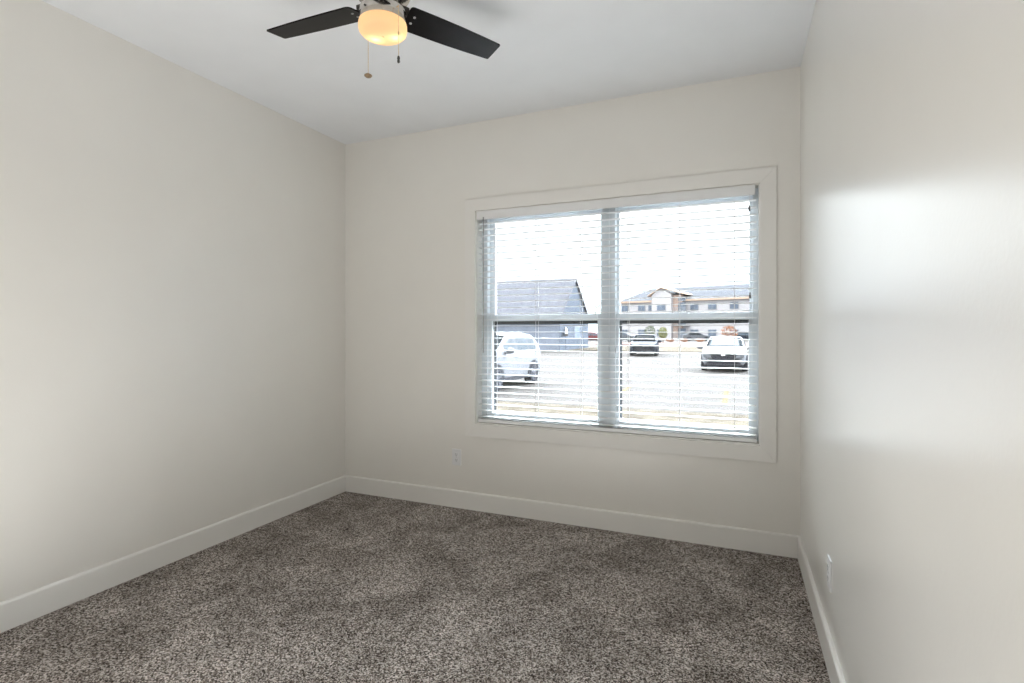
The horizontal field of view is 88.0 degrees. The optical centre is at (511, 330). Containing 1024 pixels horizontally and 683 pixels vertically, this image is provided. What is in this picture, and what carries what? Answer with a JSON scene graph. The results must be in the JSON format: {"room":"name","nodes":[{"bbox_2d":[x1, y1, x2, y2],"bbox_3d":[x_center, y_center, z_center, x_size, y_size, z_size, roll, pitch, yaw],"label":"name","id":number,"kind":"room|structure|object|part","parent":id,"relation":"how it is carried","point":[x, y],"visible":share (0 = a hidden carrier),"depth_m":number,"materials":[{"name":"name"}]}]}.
{"room":"empty bedroom","nodes":[
{"label":"empty bedroom","id":0,"kind":"room"},
{"bbox_2d":[0,0,344,601],"bbox_3d":[-2.121,-0.102,2.463,0.120,2.740,3.820,0,0,23],"label":"wall","id":1,"kind":"structure","parent":0,"point":[172,240],"depth_m":2.79,"materials":[{"name":"beige paint"}]},
{"bbox_2d":[0,476,345,632],"bbox_3d":[-2.038,1.206,2.485,0.015,0.124,3.685,0,0,23],"label":"baseboard","id":2,"kind":"structure","parent":1,"relation":"attached to","point":[16,611],"depth_m":2.77,"materials":[{"name":"white wood"}]},
{"bbox_2d":[0,491,829,682],"bbox_3d":[-0.603,1.318,1.818,3.420,0.100,3.820,0,0,23],"label":"floor","id":3,"kind":"structure","parent":0,"point":[345,587],"depth_m":2.39,"materials":[{"name":"grey carpet"}]},
{"bbox_2d":[42,0,815,144],"bbox_3d":[-0.572,-1.532,1.889,3.420,0.120,3.975,0,0,23],"label":"ceiling","id":4,"kind":"structure","parent":0,"point":[551,54],"depth_m":2.79,"materials":[{"name":"white paint"}]},
{"bbox_2d":[267,0,499,77],"bbox_3d":[-0.594,-1.233,2.102,0.858,0.476,0.965,0,0,23],"label":"ceiling fan","id":5,"kind":"object","parent":4,"relation":"hanging from","point":[380,22],"visible":1,"depth_m":2.13,"materials":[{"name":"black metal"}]},
{"bbox_3d":[-0.796,-1.251,2.167,0.436,0.031,0.133,0,0,23],"label":"blade","id":6,"kind":"part","parent":5,"relation":"part of","materials":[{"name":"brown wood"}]},
{"bbox_3d":[-0.501,-1.165,2.055,0.185,0.051,0.185,0,0,23],"label":"lamp shade","id":7,"kind":"part","parent":5,"relation":"part of","materials":[{"name":"white glass"}]},
{"bbox_3d":[-0.426,-1.113,1.978,0.006,0.199,0.017,0,0,-40],"label":"pull chain","id":8,"kind":"part","parent":5,"relation":"part of","materials":[{"name":"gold metal"}]},
{"bbox_3d":[-0.254,-1.251,2.250,0.436,0.031,0.129,0,0,-37],"label":"blade","id":9,"kind":"part","parent":5,"relation":"part of","materials":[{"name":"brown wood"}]},
{"bbox_2d":[345,67,799,535],"bbox_3d":[0.174,0.098,3.647,3.420,3.140,0.155,0,0,23],"label":"wall","id":10,"kind":"structure","parent":0,"point":[406,195],"depth_m":3.63,"materials":[{"name":"beige paint"}]},
{"bbox_2d":[452,449,460,465],"bbox_3d":[-0.398,0.908,3.801,0.072,0.116,0.009,0,0,23],"label":"wall outlet","id":11,"kind":"object","parent":10,"relation":"attached to","point":[456,453],"visible":1,"depth_m":3.80,"materials":[{"name":"white plastic"}]},
{"bbox_2d":[345,475,800,558],"bbox_3d":[0.141,1.206,3.569,3.180,0.124,0.015,0,0,23],"label":"baseboard","id":12,"kind":"structure","parent":10,"relation":"attached to","point":[765,542],"depth_m":3.40,"materials":[{"name":"white wood"}]},
{"bbox_2d":[476,184,759,444],"bbox_3d":[0.614,-0.092,3.460,1.814,1.496,0.155,0,0,23],"label":"window","id":13,"kind":"structure","parent":10,"relation":"in","point":[490,319],"depth_m":3.46,"materials":[{"name":"white plastic"}]},
{"bbox_3d":[0.215,0.255,3.656,0.829,0.730,0.028,0,0,23],"label":"sash","id":14,"kind":"part","parent":13,"relation":"part of","materials":[{"name":"white plastic"}]},
{"bbox_3d":[0.238,0.275,3.697,0.815,0.690,0.008,0,0,23],"label":"screen frame","id":15,"kind":"part","parent":13,"relation":"part of","materials":[{"name":"white metal"}]},
{"bbox_3d":[0.227,-0.436,3.684,0.829,0.732,0.020,0,0,23],"label":"sash","id":16,"kind":"part","parent":13,"relation":"part of","materials":[{"name":"clear glass"}]},
{"bbox_2d":[477,184,756,442],"bbox_3d":[0.587,-0.096,3.411,1.792,1.484,0.079,0,0,23],"label":"window blind","id":17,"kind":"object","parent":13,"relation":"attached to","point":[746,190],"visible":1,"depth_m":3.38,"materials":[{"name":"white plastic"}]},
{"bbox_3d":[0.594,0.635,3.421,1.788,0.022,0.052,0,0,23],"label":"rail","id":18,"kind":"part","parent":17,"relation":"part of","materials":[{"name":"white plastic"}]},
{"bbox_3d":[1.076,0.275,3.341,0.798,0.690,0.008,0,0,23],"label":"screen frame","id":19,"kind":"part","parent":13,"relation":"part of","materials":[{"name":"white metal"}]},
{"bbox_3d":[1.053,0.255,3.300,0.812,0.730,0.028,0,0,23],"label":"sash","id":20,"kind":"part","parent":13,"relation":"part of","materials":[{"name":"white plastic"}]},
{"bbox_3d":[1.065,-0.436,3.328,0.812,0.732,0.020,0,0,23],"label":"sash","id":21,"kind":"part","parent":13,"relation":"part of","materials":[{"name":"clear glass"}]},
{"bbox_2d":[465,166,776,462],"bbox_3d":[0.581,-0.090,3.380,1.982,1.672,0.018,0,0,23],"label":"trim","id":22,"kind":"structure","parent":10,"relation":"attached to","point":[766,177],"depth_m":3.24,"materials":[{"name":"white wood"}]},
{"bbox_2d":[800,0,1023,682],"bbox_3d":[0.916,-0.102,1.173,0.120,2.740,3.820,0,0,23],"label":"wall","id":23,"kind":"structure","parent":0,"point":[912,111],"depth_m":1.06,"materials":[{"name":"beige paint"}]},
{"bbox_2d":[798,537,845,682],"bbox_3d":[0.874,1.206,1.247,0.015,0.124,3.685,0,0,23],"label":"baseboard","id":24,"kind":"structure","parent":23,"relation":"attached to","point":[832,663],"depth_m":2.16,"materials":[{"name":"white wood"}]},
{"bbox_2d":[827,554,831,591],"bbox_3d":[1.198,0.916,2.003,0.009,0.116,0.072,0,0,23],"label":"wall outlet","id":25,"kind":"object","parent":23,"relation":"attached to","point":[829,562],"visible":1,"depth_m":1.98,"materials":[{"name":"white plastic"}]},
{"label":"outside","id":26,"kind":"structure","parent":0,"visible":0},
{"bbox_2d":[496,339,748,414],"bbox_3d":[33.876,1.868,87.030,320.000,0.300,300.000,0,0,23],"label":"ground","id":27,"kind":"structure","parent":26,"point":[577,356],"depth_m":17.18,"materials":[{"name":"concrete"}]},
{"bbox_2d":[496,332,540,391],"bbox_3d":[-0.664,0.879,16.404,2.380,1.677,4.618,0,0,25],"label":"car","id":28,"kind":"object","parent":27,"relation":"on","point":[503,337],"visible":0.37,"depth_m":16.13,"materials":[{"name":"white paint"}]},
{"bbox_2d":[505,347,514,353],"bbox_3d":[-0.073,0.578,15.261,0.350,0.180,0.190,0,0,25],"label":"mirror","id":29,"kind":"object","parent":28,"relation":"attached to","point":[506,352],"depth_m":15.20,"materials":[{"name":"white paint"}]},
{"bbox_3d":[0.115,1.413,16.000,0.097,0.110,1.820,0,0,25],"label":"sill trim","id":30,"kind":"part","parent":28,"relation":"part of","materials":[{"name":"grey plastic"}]},
{"bbox_2d":[540,347,597,351],"bbox_3d":[-1.444,1.698,50.699,17.400,0.040,11.500,0,0,23],"label":"verge","id":31,"kind":"structure","parent":27,"relation":"on","point":[588,347],"depth_m":46.81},
{"bbox_2d":[496,278,587,350],"bbox_3d":[-1.612,-1.522,50.879,16.750,6.400,10.040,0,0,23],"label":"gabled building","id":32,"kind":"structure","parent":31,"relation":"on","point":[544,331],"depth_m":46.39,"materials":[{"name":"grey shingle"},{"name":"blue-grey siding"}]},
{"bbox_3d":[4.747,0.603,45.516,0.050,2.150,1.000,0,0,23],"label":"door","id":33,"kind":"part","parent":32,"relation":"part of","materials":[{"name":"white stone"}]},
{"bbox_3d":[6.065,0.178,48.541,0.010,1.000,2.200,0,0,23],"label":"pane","id":34,"kind":"part","parent":32,"relation":"part of","materials":[{"name":"white glass"}]},
{"bbox_2d":[588,332,597,340],"bbox_3d":[12.400,0.987,79.993,4.588,1.462,2.340,0,0,17],"label":"car","id":35,"kind":"object","parent":27,"relation":"on","point":[590,334],"visible":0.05,"depth_m":79.26,"materials":[{"name":"red paint"}]},
{"bbox_2d":[593,302,600,313],"bbox_3d":[15.907,-1.792,96.000,3.118,7.020,3.142,0,0,23],"label":"tree","id":36,"kind":"object","parent":27,"relation":"on","point":[596,302],"visible":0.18,"depth_m":95.98,"materials":[{"name":"grey plant"}]},
{"bbox_2d":[496,401,748,428],"bbox_3d":[0.327,1.708,8.072,60.000,0.020,8.080,0,0,23],"label":"lawn strip","id":37,"kind":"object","parent":27,"relation":"on","point":[504,408],"visible":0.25,"depth_m":10.71,"materials":[{"name":"beige plant"}]},
{"bbox_2d":[622,332,634,340],"bbox_3d":[18.356,0.987,85.986,4.588,1.462,2.340,0,0,34],"label":"car","id":38,"kind":"object","parent":27,"relation":"on","point":[624,334],"visible":0.27,"depth_m":84.99,"materials":[{"name":"silver metal"}]},
{"bbox_2d":[627,334,661,355],"bbox_3d":[9.403,0.987,37.477,2.340,1.462,4.588,0,0,17],"label":"car","id":39,"kind":"object","parent":27,"relation":"on","point":[639,339],"visible":0.88,"depth_m":36.04,"materials":[{"name":"white paint"}]},
{"bbox_2d":[636,346,649,348],"bbox_3d":[8.770,1.088,35.441,1.000,0.220,0.312,0,0,17],"label":"grille","id":40,"kind":"object","parent":39,"relation":"attached to","point":[637,347],"depth_m":35.29,"materials":[{"name":"grey plastic"}]},
{"bbox_2d":[583,346,748,352],"bbox_3d":[19.908,1.693,48.146,23.300,0.050,16.500,0,0,23],"label":"sidewalk","id":41,"kind":"structure","parent":27,"relation":"on","point":[624,348],"depth_m":46.53,"materials":[{"name":"white concrete"}]},
{"bbox_2d":[588,342,748,345],"bbox_3d":[23.317,1.658,62.180,32.000,0.120,10.000,0,0,23],"label":"mulch bed","id":42,"kind":"object","parent":27,"relation":"on","point":[589,343],"visible":0.14,"depth_m":61.17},
{"bbox_2d":[644,326,655,334],"bbox_3d":[17.953,0.453,69.007,1.536,2.291,1.628,0,0,23],"label":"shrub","id":43,"kind":"object","parent":42,"relation":"on","point":[652,329],"visible":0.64,"depth_m":68.70,"materials":[{"name":"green plant"}]},
{"bbox_2d":[658,327,667,338],"bbox_3d":[19.391,0.543,67.988,1.269,2.109,1.266,0,0,23],"label":"tree","id":44,"kind":"object","parent":42,"relation":"on","point":[664,330],"visible":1,"depth_m":67.81,"materials":[{"name":"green plant"}]},
{"bbox_2d":[620,284,748,338],"bbox_3d":[50.569,-3.832,102.953,60.600,11.100,15.600,0,0,41],"label":"apartment building","id":45,"kind":"structure","parent":27,"relation":"on","point":[699,307],"depth_m":108.10,"materials":[{"name":"beige paint"}]},
{"bbox_3d":[24.923,-4.832,117.131,1.500,1.200,0.040,0,0,41],"label":"pane","id":46,"kind":"part","parent":45,"relation":"part of","materials":[{"name":"blue glass"}]},
{"bbox_3d":[27.960,-4.832,114.528,1.500,1.200,0.040,0,0,41],"label":"pane","id":47,"kind":"part","parent":45,"relation":"part of","materials":[{"name":"blue glass"}]},
{"bbox_3d":[30.906,-4.832,109.897,1.700,1.200,0.040,0,0,41],"label":"pane","id":48,"kind":"part","parent":45,"relation":"part of","materials":[{"name":"blue glass"}]},
{"bbox_3d":[34.151,-2.782,108.921,1.900,9.000,0.700,0,0,41],"label":"brick panel","id":49,"kind":"part","parent":45,"relation":"part of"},
{"bbox_3d":[34.626,-4.757,108.014,1.600,1.950,0.060,0,0,41],"label":"balcony door","id":50,"kind":"part","parent":45,"relation":"part of","materials":[{"name":"blue glass"}]},
{"bbox_3d":[34.626,0.543,108.014,1.600,1.950,0.060,0,0,41],"label":"balcony door","id":51,"kind":"part","parent":45,"relation":"part of","materials":[{"name":"glass"}]},
{"bbox_3d":[36.769,-4.832,106.981,1.500,1.200,0.040,0,0,41],"label":"pane","id":52,"kind":"part","parent":45,"relation":"part of","materials":[{"name":"blue glass"}]},
{"bbox_3d":[39.503,-4.832,104.639,1.500,1.200,0.040,0,0,41],"label":"pane","id":53,"kind":"part","parent":45,"relation":"part of","materials":[{"name":"blue glass"}]},
{"bbox_3d":[39.503,0.468,104.639,1.500,1.200,0.040,0,0,41],"label":"pane","id":54,"kind":"part","parent":45,"relation":"part of","materials":[{"name":"blue glass"}]},
{"bbox_3d":[42.692,-4.832,101.906,1.500,1.200,0.040,0,0,41],"label":"pane","id":55,"kind":"part","parent":45,"relation":"part of","materials":[{"name":"blue glass"}]},
{"bbox_2d":[683,333,711,340],"bbox_3d":[30.740,0.987,87.993,4.588,1.462,2.340,0,0,17],"label":"car","id":56,"kind":"object","parent":27,"relation":"on","point":[688,335],"visible":0.74,"depth_m":87.27,"materials":[{"name":"silver metal"}]},
{"bbox_2d":[697,336,748,370],"bbox_3d":[9.632,0.987,23.911,2.340,1.462,4.588,0,0,24],"label":"car","id":57,"kind":"object","parent":27,"relation":"on","point":[730,350],"visible":0.84,"depth_m":22.23,"materials":[{"name":"white paint"}]},
{"bbox_2d":[710,354,735,359],"bbox_3d":[8.759,1.088,21.966,1.000,0.220,0.312,0,0,24],"label":"grille","id":58,"kind":"object","parent":57,"relation":"attached to","point":[712,356],"depth_m":21.84,"materials":[{"name":"grey plastic"}]},
{"bbox_2d":[722,391,728,403],"bbox_3d":[5.611,1.715,13.911,0.120,0.006,3.100,0,0,23],"label":"parking line","id":59,"kind":"object","parent":27,"relation":"on","point":[725,400],"visible":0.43,"depth_m":13.34,"materials":[{"name":"yellow paint"}]},
{"bbox_2d":[721,325,737,335],"bbox_3d":[29.061,0.432,71.036,2.248,2.332,2.164,0,0,-9],"label":"tree","id":60,"kind":"object","parent":27,"relation":"on","point":[726,327],"visible":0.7,"depth_m":70.67,"materials":[{"name":"orange plant"}]},
{"bbox_2d":[736,333,748,338],"bbox_3d":[37.109,0.987,83.992,4.588,1.462,2.340,0,0,20],"label":"car","id":61,"kind":"object","parent":27,"relation":"on","point":[743,335],"visible":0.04,"depth_m":83.32,"materials":[{"name":"blue paint"}]}
]}

